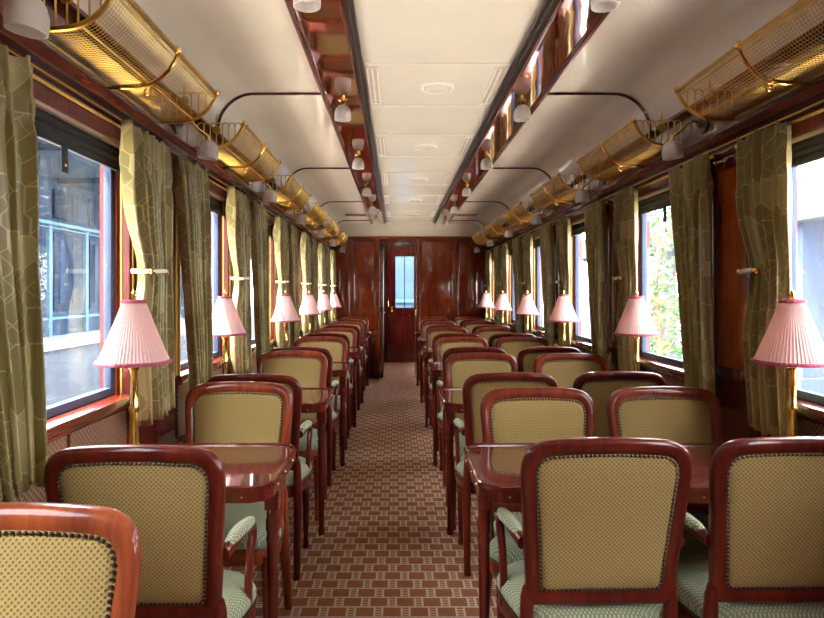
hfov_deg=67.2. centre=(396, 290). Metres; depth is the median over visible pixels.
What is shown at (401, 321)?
door
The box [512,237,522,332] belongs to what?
curtain
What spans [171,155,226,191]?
curtain rod
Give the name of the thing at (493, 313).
window
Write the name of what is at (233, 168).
luggage rack
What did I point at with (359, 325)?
armchair
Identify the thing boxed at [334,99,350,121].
ceiling lamp
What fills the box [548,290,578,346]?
table lamp
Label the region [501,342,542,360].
cushion
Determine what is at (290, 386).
cushion
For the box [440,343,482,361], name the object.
cushion
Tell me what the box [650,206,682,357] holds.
tree
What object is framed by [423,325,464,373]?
armchair
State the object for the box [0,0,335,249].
trim
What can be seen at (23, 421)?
curtain
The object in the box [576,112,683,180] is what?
luggage rack
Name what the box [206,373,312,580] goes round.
armchair
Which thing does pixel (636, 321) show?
table lamp
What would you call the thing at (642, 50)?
ceiling
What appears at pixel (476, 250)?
wall lamp
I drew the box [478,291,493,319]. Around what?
table lamp
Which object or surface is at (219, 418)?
cushion
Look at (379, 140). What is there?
ceiling vent
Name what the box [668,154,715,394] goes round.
curtain
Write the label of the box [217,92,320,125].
trim
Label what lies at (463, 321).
armchair
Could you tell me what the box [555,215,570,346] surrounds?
curtain
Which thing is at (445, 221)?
ceiling lamp
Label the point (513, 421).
cushion
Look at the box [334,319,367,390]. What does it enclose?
armchair
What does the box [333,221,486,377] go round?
wall
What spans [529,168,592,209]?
luggage rack
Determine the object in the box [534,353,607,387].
armchair
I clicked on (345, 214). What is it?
ceiling vent
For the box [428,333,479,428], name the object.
armchair
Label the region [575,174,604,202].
wall lamp
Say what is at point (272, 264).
window
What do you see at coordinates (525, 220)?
luggage rack
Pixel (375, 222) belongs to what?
ceiling lamp
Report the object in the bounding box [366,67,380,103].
ceiling vent
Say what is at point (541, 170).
trim
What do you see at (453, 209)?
ceiling lamp
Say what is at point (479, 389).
cushion
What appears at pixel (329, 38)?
trim
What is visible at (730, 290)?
wall
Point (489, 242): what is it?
wall lamp
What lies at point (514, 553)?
seat cushion
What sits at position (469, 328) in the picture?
cushion
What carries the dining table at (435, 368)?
on the floor
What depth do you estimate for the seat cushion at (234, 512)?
2.44 m
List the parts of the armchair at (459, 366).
leg, leg, frame, nailhead trim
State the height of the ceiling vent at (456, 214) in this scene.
0.008 m
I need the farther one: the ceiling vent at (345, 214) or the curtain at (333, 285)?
the curtain at (333, 285)
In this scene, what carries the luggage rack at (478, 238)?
attached to the wall at (730, 290)
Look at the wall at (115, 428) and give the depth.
2.40 m
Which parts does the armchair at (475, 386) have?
armrest, leg, seat rail, leg, nailhead trim, frame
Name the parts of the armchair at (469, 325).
frame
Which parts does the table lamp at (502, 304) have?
stem, lamp shade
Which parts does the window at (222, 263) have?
sash, sill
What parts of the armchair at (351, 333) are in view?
frame, leg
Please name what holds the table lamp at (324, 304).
on the dining table at (363, 340)
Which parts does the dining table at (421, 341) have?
leg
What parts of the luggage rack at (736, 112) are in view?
panel, floor rail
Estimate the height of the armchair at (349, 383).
1.004 m
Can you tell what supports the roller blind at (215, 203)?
attached to the window at (222, 263)
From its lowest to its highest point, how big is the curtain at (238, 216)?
1.136 m
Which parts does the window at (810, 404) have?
sill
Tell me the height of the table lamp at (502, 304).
0.609 m
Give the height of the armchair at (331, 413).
1.004 m
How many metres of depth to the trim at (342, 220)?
9.44 m
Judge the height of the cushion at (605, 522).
0.410 m
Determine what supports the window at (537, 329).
in the wall at (730, 290)
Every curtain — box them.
[0,44,47,501]
[119,119,174,425]
[172,153,212,389]
[225,186,251,373]
[249,200,269,364]
[273,215,289,347]
[288,223,298,346]
[300,232,311,335]
[310,237,317,332]
[317,242,326,327]
[325,246,330,325]
[330,250,336,321]
[484,250,491,320]
[494,246,500,324]
[500,242,508,325]
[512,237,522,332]
[521,232,532,334]
[539,223,554,345]
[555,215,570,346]
[584,200,607,361]
[612,186,638,370]
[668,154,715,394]
[736,121,791,436]
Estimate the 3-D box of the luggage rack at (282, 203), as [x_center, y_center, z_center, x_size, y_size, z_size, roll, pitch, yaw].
[-0.878,-0.778,4.955,0.260,0.200,0.957,0,0,0]
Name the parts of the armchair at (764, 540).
seat rail, armrest, leg, nailhead trim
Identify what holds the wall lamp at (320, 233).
attached to the wall at (115, 428)
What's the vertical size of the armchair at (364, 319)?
1.004 m
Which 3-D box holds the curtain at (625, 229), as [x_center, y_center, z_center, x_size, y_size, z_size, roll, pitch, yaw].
[1.373,-0.038,3.743,0.100,1.153,0.384,0,0,0]
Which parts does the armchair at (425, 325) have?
leg, frame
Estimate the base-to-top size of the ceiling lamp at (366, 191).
0.112 m
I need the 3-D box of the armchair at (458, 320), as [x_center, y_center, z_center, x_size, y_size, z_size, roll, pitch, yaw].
[1.121,0.902,9.421,0.526,1.004,0.457,0,0,0]
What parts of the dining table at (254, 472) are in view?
leg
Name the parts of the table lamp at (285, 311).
stem, lamp shade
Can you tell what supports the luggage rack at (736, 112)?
attached to the wall at (730, 290)
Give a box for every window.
[33,80,137,442]
[171,160,233,385]
[252,216,276,353]
[289,234,301,337]
[491,251,501,321]
[508,238,523,328]
[532,225,556,338]
[570,203,609,351]
[638,160,712,380]
[791,112,823,423]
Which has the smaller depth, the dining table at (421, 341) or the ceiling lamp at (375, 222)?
the dining table at (421, 341)
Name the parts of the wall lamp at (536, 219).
lamp shade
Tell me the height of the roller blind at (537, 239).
0.193 m
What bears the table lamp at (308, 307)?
on the dining table at (354, 352)
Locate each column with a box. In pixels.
[585,310,590,337]
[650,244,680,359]
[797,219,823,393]
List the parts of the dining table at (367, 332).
leg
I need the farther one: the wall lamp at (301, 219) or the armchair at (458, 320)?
the armchair at (458, 320)
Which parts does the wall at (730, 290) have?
pier panel, cloth panel, pier panel, cloth panel, pier panel, cloth panel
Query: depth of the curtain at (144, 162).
2.40 m
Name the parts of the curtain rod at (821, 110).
rod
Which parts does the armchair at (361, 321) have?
frame, leg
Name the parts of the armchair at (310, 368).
frame, nailhead trim, seat rail, leg, leg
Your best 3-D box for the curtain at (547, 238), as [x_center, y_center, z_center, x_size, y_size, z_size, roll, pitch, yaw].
[1.386,-0.038,5.707,0.083,1.154,0.387,0,0,2]
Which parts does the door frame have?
edge plate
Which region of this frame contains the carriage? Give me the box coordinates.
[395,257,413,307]
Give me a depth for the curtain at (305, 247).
6.53 m
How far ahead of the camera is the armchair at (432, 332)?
6.80 m
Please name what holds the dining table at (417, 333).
on the floor
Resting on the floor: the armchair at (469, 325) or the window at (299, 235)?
the armchair at (469, 325)
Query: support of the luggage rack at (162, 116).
attached to the wall at (115, 428)
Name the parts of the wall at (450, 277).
veneer panel, veneer panel, panel, moulding, veneer panel, veneer panel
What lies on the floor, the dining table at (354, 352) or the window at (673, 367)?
the dining table at (354, 352)
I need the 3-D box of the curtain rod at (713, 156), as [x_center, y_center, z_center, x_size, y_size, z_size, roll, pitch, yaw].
[1.430,-0.604,3.390,0.038,0.024,1.223,0,0,0]
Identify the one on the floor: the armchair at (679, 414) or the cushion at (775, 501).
the armchair at (679, 414)
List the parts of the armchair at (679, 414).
nailhead trim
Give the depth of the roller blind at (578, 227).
5.00 m
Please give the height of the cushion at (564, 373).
0.410 m
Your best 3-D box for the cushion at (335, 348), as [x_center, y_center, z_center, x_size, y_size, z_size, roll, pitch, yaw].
[-0.669,0.645,5.425,0.400,0.410,0.090,0,0,0]
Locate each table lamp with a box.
[93,290,172,443]
[212,290,247,374]
[270,290,300,346]
[299,291,320,333]
[318,291,332,326]
[331,291,341,321]
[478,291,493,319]
[493,291,511,324]
[515,291,538,333]
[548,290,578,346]
[613,290,659,370]
[750,290,823,435]
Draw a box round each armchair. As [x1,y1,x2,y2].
[0,502,141,617]
[44,444,257,617]
[185,381,292,617]
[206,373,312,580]
[257,350,327,520]
[269,347,338,485]
[294,336,348,461]
[302,333,353,437]
[315,327,357,425]
[322,325,362,409]
[329,321,364,362]
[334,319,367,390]
[339,317,369,380]
[418,317,447,380]
[419,319,451,360]
[421,321,454,401]
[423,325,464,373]
[426,327,467,425]
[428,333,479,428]
[435,337,488,450]
[436,347,505,485]
[445,352,517,529]
[454,317,483,325]
[454,372,557,575]
[459,319,488,325]
[462,321,495,332]
[472,325,509,333]
[475,327,516,341]
[480,387,594,617]
[488,333,535,346]
[495,336,548,360]
[496,437,692,617]
[517,346,580,372]
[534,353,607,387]
[572,371,666,436]
[607,386,721,557]
[675,436,823,617]
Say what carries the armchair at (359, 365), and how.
on the floor
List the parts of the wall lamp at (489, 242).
lamp shade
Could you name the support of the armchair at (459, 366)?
on the floor
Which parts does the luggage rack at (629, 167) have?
panel, rim rail, floor rail, panel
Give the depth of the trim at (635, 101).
3.37 m
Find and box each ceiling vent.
[345,214,366,215]
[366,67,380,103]
[376,137,384,155]
[381,173,387,184]
[384,196,389,203]
[408,199,421,201]
[410,177,427,181]
[413,144,436,149]
[420,81,453,93]
[436,196,443,203]
[444,173,454,184]
[455,214,477,215]
[457,137,472,155]
[480,67,507,103]
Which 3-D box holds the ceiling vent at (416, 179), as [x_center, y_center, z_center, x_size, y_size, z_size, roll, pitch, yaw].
[0.220,-1.111,6.200,0.188,0.018,0.188,0,0,0]
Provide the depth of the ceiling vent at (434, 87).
3.37 m
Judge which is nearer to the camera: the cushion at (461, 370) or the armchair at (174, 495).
the armchair at (174, 495)
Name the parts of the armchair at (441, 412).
armrest, leg, leg, frame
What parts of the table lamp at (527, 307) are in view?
stem, lamp shade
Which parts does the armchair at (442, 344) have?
leg, nailhead trim, frame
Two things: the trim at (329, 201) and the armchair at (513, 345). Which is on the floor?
the armchair at (513, 345)
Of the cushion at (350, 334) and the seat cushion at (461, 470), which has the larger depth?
the cushion at (350, 334)
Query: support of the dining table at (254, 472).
on the floor
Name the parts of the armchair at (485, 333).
frame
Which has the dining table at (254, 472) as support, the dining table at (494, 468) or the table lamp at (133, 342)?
the table lamp at (133, 342)
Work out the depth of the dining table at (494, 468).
2.15 m
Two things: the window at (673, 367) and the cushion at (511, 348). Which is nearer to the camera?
the window at (673, 367)
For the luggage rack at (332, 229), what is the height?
0.200 m
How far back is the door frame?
10.02 m
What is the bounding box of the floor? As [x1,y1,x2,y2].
[223,362,521,617]
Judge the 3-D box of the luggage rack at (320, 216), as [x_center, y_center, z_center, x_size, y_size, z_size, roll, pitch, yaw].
[-0.878,-0.778,6.355,0.260,0.200,0.957,0,0,0]
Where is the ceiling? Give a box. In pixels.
[73,0,823,235]
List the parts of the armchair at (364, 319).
frame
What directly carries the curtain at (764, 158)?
hanging from the curtain rod at (821, 110)
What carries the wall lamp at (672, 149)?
attached to the wall at (730, 290)
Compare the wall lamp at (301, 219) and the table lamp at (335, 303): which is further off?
the table lamp at (335, 303)
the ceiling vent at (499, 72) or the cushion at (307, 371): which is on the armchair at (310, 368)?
the cushion at (307, 371)
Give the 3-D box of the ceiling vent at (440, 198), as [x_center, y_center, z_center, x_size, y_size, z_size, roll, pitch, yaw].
[0.525,-1.117,7.600,0.060,0.007,0.600,0,0,0]
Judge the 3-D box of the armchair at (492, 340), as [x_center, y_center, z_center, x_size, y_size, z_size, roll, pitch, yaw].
[1.102,0.902,6.097,0.526,1.004,0.457,0,0,0]
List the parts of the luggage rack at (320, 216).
panel, rim rail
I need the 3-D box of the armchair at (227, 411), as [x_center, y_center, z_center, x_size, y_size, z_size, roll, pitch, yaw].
[-0.696,0.902,2.530,0.526,1.004,0.457,0,0,1]
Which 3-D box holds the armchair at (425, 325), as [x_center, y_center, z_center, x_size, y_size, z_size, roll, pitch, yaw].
[0.556,0.902,8.032,0.526,1.004,0.457,0,0,-1]
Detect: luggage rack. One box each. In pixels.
[42,0,219,123]
[195,115,281,181]
[258,174,310,209]
[291,202,328,226]
[311,219,339,237]
[325,230,348,245]
[471,230,497,244]
[484,218,516,236]
[502,200,545,225]
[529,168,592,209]
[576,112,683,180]
[673,0,823,120]
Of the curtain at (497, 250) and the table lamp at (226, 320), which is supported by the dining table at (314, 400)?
the table lamp at (226, 320)
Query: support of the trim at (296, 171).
attached to the wall at (115, 428)
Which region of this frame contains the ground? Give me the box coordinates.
[46,335,254,406]
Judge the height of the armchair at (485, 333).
1.004 m
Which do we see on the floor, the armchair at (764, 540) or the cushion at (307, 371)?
the armchair at (764, 540)
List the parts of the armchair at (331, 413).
frame, seat rail, leg, leg, armrest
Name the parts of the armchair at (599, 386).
frame, nailhead trim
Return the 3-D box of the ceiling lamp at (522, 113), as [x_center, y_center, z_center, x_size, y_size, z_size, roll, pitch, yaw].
[0.705,-1.019,3.490,0.095,0.112,0.095,0,0,0]
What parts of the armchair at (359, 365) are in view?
frame, leg, leg, armrest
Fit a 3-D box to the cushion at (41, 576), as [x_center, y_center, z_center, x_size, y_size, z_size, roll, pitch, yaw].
[-0.710,0.645,1.125,0.400,0.410,0.090,0,0,0]
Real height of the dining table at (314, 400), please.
0.802 m
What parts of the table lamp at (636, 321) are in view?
stem, lamp shade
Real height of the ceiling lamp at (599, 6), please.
0.112 m
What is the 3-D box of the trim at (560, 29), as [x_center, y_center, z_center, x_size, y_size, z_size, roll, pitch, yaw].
[0.689,-1.093,4.750,0.246,0.064,10.400,0,0,0]
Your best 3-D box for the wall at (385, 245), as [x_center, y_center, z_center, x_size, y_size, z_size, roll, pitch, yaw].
[0.010,0.150,11.130,0.940,2.500,2.240,0,0,0]
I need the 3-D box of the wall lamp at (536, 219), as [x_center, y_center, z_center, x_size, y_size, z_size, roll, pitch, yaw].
[1.322,-0.715,5.665,0.191,0.213,0.095,0,0,0]
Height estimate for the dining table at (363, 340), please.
0.802 m
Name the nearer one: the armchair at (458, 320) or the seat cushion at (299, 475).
the seat cushion at (299, 475)
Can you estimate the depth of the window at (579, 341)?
5.14 m
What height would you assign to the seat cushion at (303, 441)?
0.082 m
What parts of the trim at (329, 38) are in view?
stepped trim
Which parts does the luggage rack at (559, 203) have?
rim rail, panel, floor rail, panel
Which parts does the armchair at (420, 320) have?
frame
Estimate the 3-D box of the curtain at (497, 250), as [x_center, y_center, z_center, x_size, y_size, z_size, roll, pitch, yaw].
[1.386,-0.038,8.507,0.083,1.154,0.387,0,0,2]
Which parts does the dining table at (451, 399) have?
leg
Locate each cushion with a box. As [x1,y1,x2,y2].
[0,536,111,617]
[58,462,208,604]
[195,394,281,442]
[222,569,255,617]
[224,502,282,549]
[264,359,319,417]
[284,384,292,443]
[285,456,311,484]
[299,428,317,449]
[300,342,341,386]
[326,407,337,421]
[330,395,345,408]
[332,332,352,359]
[430,332,456,359]
[437,408,442,419]
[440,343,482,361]
[452,361,510,421]
[453,433,464,455]
[455,455,472,480]
[466,325,479,332]
[471,381,548,443]
[480,332,507,341]
[490,515,523,564]
[492,400,583,442]
[497,560,662,617]
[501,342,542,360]
[536,454,678,590]
[542,361,600,387]
[582,380,657,387]
[620,400,710,442]
[675,557,823,617]
[679,513,708,557]
[726,453,823,588]
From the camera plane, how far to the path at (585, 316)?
27.07 m
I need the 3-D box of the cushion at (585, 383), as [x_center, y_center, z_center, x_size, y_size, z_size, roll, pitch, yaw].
[1.115,0.645,3.130,0.400,0.410,0.090,0,0,0]
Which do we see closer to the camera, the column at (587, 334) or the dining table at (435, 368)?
the dining table at (435, 368)
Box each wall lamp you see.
[3,0,49,39]
[173,114,217,160]
[248,171,276,202]
[285,209,306,224]
[316,226,323,237]
[329,237,335,245]
[339,245,344,252]
[474,245,479,252]
[487,237,500,245]
[505,225,521,237]
[531,208,552,224]
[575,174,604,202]
[662,115,708,160]
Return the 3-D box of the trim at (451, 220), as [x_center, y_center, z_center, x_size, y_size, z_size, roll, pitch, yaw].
[1.099,-0.974,9.450,0.575,0.218,0.026,0,0,0]
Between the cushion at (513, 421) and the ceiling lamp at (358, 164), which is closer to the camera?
the cushion at (513, 421)
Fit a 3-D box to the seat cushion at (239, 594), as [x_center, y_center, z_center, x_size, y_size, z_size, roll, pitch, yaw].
[-0.687,0.929,1.857,0.490,0.082,0.374,0,0,0]
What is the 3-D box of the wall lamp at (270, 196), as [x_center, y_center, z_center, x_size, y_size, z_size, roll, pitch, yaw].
[-0.922,-0.715,4.265,0.191,0.213,0.095,0,0,0]
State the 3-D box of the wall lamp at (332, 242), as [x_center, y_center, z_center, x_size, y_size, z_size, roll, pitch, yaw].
[-0.922,-0.715,8.465,0.191,0.213,0.095,0,0,0]
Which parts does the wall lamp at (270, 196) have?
arm, lamp shade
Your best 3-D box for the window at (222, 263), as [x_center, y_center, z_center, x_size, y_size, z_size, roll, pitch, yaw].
[-1.058,-0.077,3.370,0.105,1.045,1.080,0,0,0]
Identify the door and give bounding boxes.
[388,247,414,361]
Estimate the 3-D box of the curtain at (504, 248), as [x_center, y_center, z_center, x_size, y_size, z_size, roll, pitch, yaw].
[1.373,-0.038,7.943,0.100,1.153,0.384,0,0,0]
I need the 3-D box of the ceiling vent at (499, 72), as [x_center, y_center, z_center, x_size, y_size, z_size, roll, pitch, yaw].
[0.525,-1.117,3.400,0.060,0.007,0.600,0,0,0]
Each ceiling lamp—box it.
[293,0,320,12]
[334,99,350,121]
[352,154,363,169]
[362,184,371,195]
[368,204,375,213]
[373,217,378,224]
[442,217,448,224]
[450,204,457,213]
[462,184,470,195]
[481,154,492,169]
[514,99,530,121]
[590,0,619,12]
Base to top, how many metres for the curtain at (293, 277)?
1.144 m
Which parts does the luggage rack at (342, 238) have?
panel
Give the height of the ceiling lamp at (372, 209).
0.112 m
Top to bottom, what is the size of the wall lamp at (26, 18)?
0.213 m
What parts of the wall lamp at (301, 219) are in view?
lamp shade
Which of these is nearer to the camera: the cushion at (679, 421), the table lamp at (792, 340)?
the table lamp at (792, 340)
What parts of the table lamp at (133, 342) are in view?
lamp shade, stem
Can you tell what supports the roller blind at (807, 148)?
attached to the window at (810, 404)
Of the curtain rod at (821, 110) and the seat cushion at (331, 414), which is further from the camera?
the seat cushion at (331, 414)
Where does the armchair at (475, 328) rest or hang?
on the floor
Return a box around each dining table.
[139,443,296,617]
[301,388,333,534]
[332,362,350,465]
[349,347,360,427]
[360,337,366,402]
[365,330,371,385]
[414,330,420,385]
[417,337,425,402]
[421,347,432,427]
[428,362,442,465]
[439,388,462,534]
[463,443,723,617]
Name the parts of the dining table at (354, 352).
leg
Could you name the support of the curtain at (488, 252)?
hanging from the curtain rod
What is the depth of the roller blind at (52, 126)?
2.03 m
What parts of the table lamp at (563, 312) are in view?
stem, lamp shade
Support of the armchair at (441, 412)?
on the floor
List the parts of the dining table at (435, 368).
leg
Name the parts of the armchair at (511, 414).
leg, armrest, seat rail, leg, frame, nailhead trim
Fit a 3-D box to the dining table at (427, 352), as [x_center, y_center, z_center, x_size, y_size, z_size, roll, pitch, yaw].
[0.845,0.999,6.370,1.179,0.802,0.550,0,0,0]
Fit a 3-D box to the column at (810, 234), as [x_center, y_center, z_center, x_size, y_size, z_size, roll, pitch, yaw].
[5.750,0.125,8.700,0.480,2.850,0.480,0,0,0]
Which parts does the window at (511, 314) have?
sash, sill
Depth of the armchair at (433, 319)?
8.70 m
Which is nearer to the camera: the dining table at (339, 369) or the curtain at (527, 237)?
the dining table at (339, 369)
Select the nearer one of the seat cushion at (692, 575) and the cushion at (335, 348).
the seat cushion at (692, 575)
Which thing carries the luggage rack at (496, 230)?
attached to the wall at (730, 290)
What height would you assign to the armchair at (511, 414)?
1.004 m
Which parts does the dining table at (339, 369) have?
leg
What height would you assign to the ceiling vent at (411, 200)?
0.018 m
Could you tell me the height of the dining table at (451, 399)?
0.802 m
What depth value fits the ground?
14.38 m
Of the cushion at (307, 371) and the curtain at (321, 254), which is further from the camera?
the curtain at (321, 254)
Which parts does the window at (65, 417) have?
sash, sill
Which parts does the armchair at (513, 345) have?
frame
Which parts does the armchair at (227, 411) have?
nailhead trim, frame, seat rail, leg, armrest, leg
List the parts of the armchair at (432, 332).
leg, frame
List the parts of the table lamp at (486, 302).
lamp shade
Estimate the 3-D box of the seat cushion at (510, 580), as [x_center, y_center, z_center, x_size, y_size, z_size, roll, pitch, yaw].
[0.572,0.929,1.937,0.490,0.082,0.374,0,0,-1]
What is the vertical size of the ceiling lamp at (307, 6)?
0.112 m
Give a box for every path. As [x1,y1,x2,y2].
[43,308,254,399]
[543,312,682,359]
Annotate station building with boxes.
[38,175,184,336]
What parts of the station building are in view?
pane, cornice, pane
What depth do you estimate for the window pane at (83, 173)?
15.69 m
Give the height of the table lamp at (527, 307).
0.609 m
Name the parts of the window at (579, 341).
sill, sash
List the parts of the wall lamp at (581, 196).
lamp shade, arm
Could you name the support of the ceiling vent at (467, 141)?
in the ceiling
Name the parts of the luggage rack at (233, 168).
panel, floor rail, panel, rim rail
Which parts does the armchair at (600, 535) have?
leg, seat rail, armrest, leg, nailhead trim, leg, armrest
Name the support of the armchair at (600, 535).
on the floor
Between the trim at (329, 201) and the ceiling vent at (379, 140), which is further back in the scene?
the trim at (329, 201)
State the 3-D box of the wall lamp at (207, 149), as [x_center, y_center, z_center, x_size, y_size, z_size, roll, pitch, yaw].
[-0.922,-0.715,2.865,0.191,0.213,0.095,0,0,0]
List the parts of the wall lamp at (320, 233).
lamp shade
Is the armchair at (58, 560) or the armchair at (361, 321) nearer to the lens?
the armchair at (58, 560)
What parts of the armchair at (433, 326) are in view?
frame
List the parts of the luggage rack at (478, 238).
panel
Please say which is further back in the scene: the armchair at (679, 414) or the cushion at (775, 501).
the armchair at (679, 414)
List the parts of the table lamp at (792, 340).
lamp shade, stem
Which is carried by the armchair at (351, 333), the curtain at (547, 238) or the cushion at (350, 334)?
the cushion at (350, 334)
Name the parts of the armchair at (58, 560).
nailhead trim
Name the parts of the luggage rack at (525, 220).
rim rail, panel, panel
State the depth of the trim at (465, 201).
7.46 m
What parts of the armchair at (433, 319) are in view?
frame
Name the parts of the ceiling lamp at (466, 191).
lamp shade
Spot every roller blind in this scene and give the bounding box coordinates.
[34,98,119,173]
[209,191,224,215]
[534,236,539,247]
[571,219,584,235]
[638,186,669,221]
[791,127,823,168]
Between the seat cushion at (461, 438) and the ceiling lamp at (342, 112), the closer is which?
the ceiling lamp at (342, 112)
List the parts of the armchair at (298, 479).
frame, nailhead trim, leg, seat rail, leg, armrest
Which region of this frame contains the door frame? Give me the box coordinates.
[380,243,415,377]
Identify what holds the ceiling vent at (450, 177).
in the ceiling
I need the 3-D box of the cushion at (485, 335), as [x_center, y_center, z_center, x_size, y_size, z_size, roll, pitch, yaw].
[1.098,0.645,6.825,0.400,0.410,0.090,0,0,0]
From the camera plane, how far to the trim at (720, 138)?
2.76 m
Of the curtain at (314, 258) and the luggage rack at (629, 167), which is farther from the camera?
the curtain at (314, 258)
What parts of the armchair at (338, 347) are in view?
nailhead trim, frame, leg, leg, armrest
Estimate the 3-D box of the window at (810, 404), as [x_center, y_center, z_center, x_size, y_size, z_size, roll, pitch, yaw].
[1.458,-0.077,1.970,0.105,1.045,1.080,0,0,0]
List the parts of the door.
moulding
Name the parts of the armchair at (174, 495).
nailhead trim, leg, armrest, seat rail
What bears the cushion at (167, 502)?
on the armchair at (174, 495)
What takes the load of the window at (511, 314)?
in the wall at (730, 290)
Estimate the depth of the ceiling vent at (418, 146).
4.77 m
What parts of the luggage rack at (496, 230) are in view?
panel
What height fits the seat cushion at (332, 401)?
0.082 m
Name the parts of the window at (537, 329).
sash, sill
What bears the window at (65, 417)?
in the wall at (115, 428)
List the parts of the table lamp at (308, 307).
stem, lamp shade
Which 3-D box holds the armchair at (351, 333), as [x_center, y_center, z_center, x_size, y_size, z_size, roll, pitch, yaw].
[-0.675,0.902,6.617,0.526,1.004,0.457,0,0,-1]
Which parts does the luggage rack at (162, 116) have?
panel, floor rail, rim rail, panel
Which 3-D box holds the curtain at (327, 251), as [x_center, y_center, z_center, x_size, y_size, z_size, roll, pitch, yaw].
[-0.972,-0.043,8.553,0.076,1.144,0.466,0,0,0]
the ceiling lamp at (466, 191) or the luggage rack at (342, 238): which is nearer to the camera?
the ceiling lamp at (466, 191)
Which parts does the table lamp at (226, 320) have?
stem, lamp shade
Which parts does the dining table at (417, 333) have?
leg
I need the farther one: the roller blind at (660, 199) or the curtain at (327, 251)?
the curtain at (327, 251)
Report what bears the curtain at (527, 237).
hanging from the curtain rod
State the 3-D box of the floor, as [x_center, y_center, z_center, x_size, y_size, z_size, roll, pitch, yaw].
[0.200,1.430,6.200,2.700,0.060,13.300,0,0,0]
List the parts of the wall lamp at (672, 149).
lamp shade, arm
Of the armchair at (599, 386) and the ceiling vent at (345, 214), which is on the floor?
the armchair at (599, 386)
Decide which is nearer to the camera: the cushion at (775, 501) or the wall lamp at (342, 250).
the cushion at (775, 501)
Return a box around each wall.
[1,165,330,502]
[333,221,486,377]
[380,243,414,361]
[491,153,823,514]
[584,297,679,322]
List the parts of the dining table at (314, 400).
leg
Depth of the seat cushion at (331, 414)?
4.60 m
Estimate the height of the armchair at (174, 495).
1.004 m
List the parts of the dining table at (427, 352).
leg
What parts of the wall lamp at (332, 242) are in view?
lamp shade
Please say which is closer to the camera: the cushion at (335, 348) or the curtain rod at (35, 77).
the curtain rod at (35, 77)
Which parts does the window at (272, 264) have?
sill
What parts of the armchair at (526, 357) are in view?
nailhead trim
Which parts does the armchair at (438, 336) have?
leg, frame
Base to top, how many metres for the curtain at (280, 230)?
1.136 m
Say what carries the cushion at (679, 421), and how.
on the armchair at (679, 414)
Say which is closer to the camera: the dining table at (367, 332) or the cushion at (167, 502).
the cushion at (167, 502)
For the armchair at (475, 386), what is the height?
1.004 m
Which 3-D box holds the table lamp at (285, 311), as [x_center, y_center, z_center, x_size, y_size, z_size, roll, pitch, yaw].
[-0.870,0.298,4.840,0.240,0.609,0.240,0,0,-29]
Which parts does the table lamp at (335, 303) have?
lamp shade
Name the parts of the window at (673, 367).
sash, sill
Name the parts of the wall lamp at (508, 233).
lamp shade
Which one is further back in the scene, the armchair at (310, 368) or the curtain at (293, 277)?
the curtain at (293, 277)
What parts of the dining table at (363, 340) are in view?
leg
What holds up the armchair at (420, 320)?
on the floor
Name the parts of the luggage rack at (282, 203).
panel, floor rail, panel, rim rail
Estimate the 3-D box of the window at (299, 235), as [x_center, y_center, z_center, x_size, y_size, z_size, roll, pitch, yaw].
[-1.058,-0.077,6.170,0.105,1.045,1.080,0,0,0]
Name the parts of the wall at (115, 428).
cloth panel, cloth panel, cloth panel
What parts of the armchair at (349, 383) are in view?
frame, leg, leg, armrest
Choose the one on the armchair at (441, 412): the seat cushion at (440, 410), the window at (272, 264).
the seat cushion at (440, 410)
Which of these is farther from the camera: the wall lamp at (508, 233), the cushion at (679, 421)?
the wall lamp at (508, 233)
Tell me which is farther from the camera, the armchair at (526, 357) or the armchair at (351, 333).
the armchair at (351, 333)
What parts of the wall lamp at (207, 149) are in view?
arm, lamp shade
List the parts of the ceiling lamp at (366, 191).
lamp shade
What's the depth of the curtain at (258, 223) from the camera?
4.34 m
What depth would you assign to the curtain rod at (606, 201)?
4.79 m
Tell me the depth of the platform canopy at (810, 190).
8.18 m
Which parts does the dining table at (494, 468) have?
leg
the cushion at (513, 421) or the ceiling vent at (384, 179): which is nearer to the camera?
the cushion at (513, 421)
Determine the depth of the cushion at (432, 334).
6.80 m
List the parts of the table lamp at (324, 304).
stem, lamp shade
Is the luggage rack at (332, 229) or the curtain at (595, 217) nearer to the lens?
the curtain at (595, 217)
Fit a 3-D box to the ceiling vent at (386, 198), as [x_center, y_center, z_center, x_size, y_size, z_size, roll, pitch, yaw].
[-0.125,-1.117,7.600,0.060,0.007,0.600,0,0,0]
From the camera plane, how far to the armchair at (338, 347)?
5.43 m
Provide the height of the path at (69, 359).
1.150 m
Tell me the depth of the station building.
18.03 m
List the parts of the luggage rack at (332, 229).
panel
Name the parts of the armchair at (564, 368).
frame, nailhead trim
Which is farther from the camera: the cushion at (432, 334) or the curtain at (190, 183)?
the cushion at (432, 334)
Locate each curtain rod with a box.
[32,73,120,129]
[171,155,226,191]
[570,200,608,217]
[638,154,715,189]
[734,108,823,148]
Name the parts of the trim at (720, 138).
pelmet moulding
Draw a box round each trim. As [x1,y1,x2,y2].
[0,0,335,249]
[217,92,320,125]
[284,0,386,224]
[284,167,349,191]
[321,201,361,206]
[337,220,369,223]
[432,0,610,223]
[451,220,487,233]
[465,201,509,209]
[482,20,823,250]
[492,167,554,188]
[547,92,650,131]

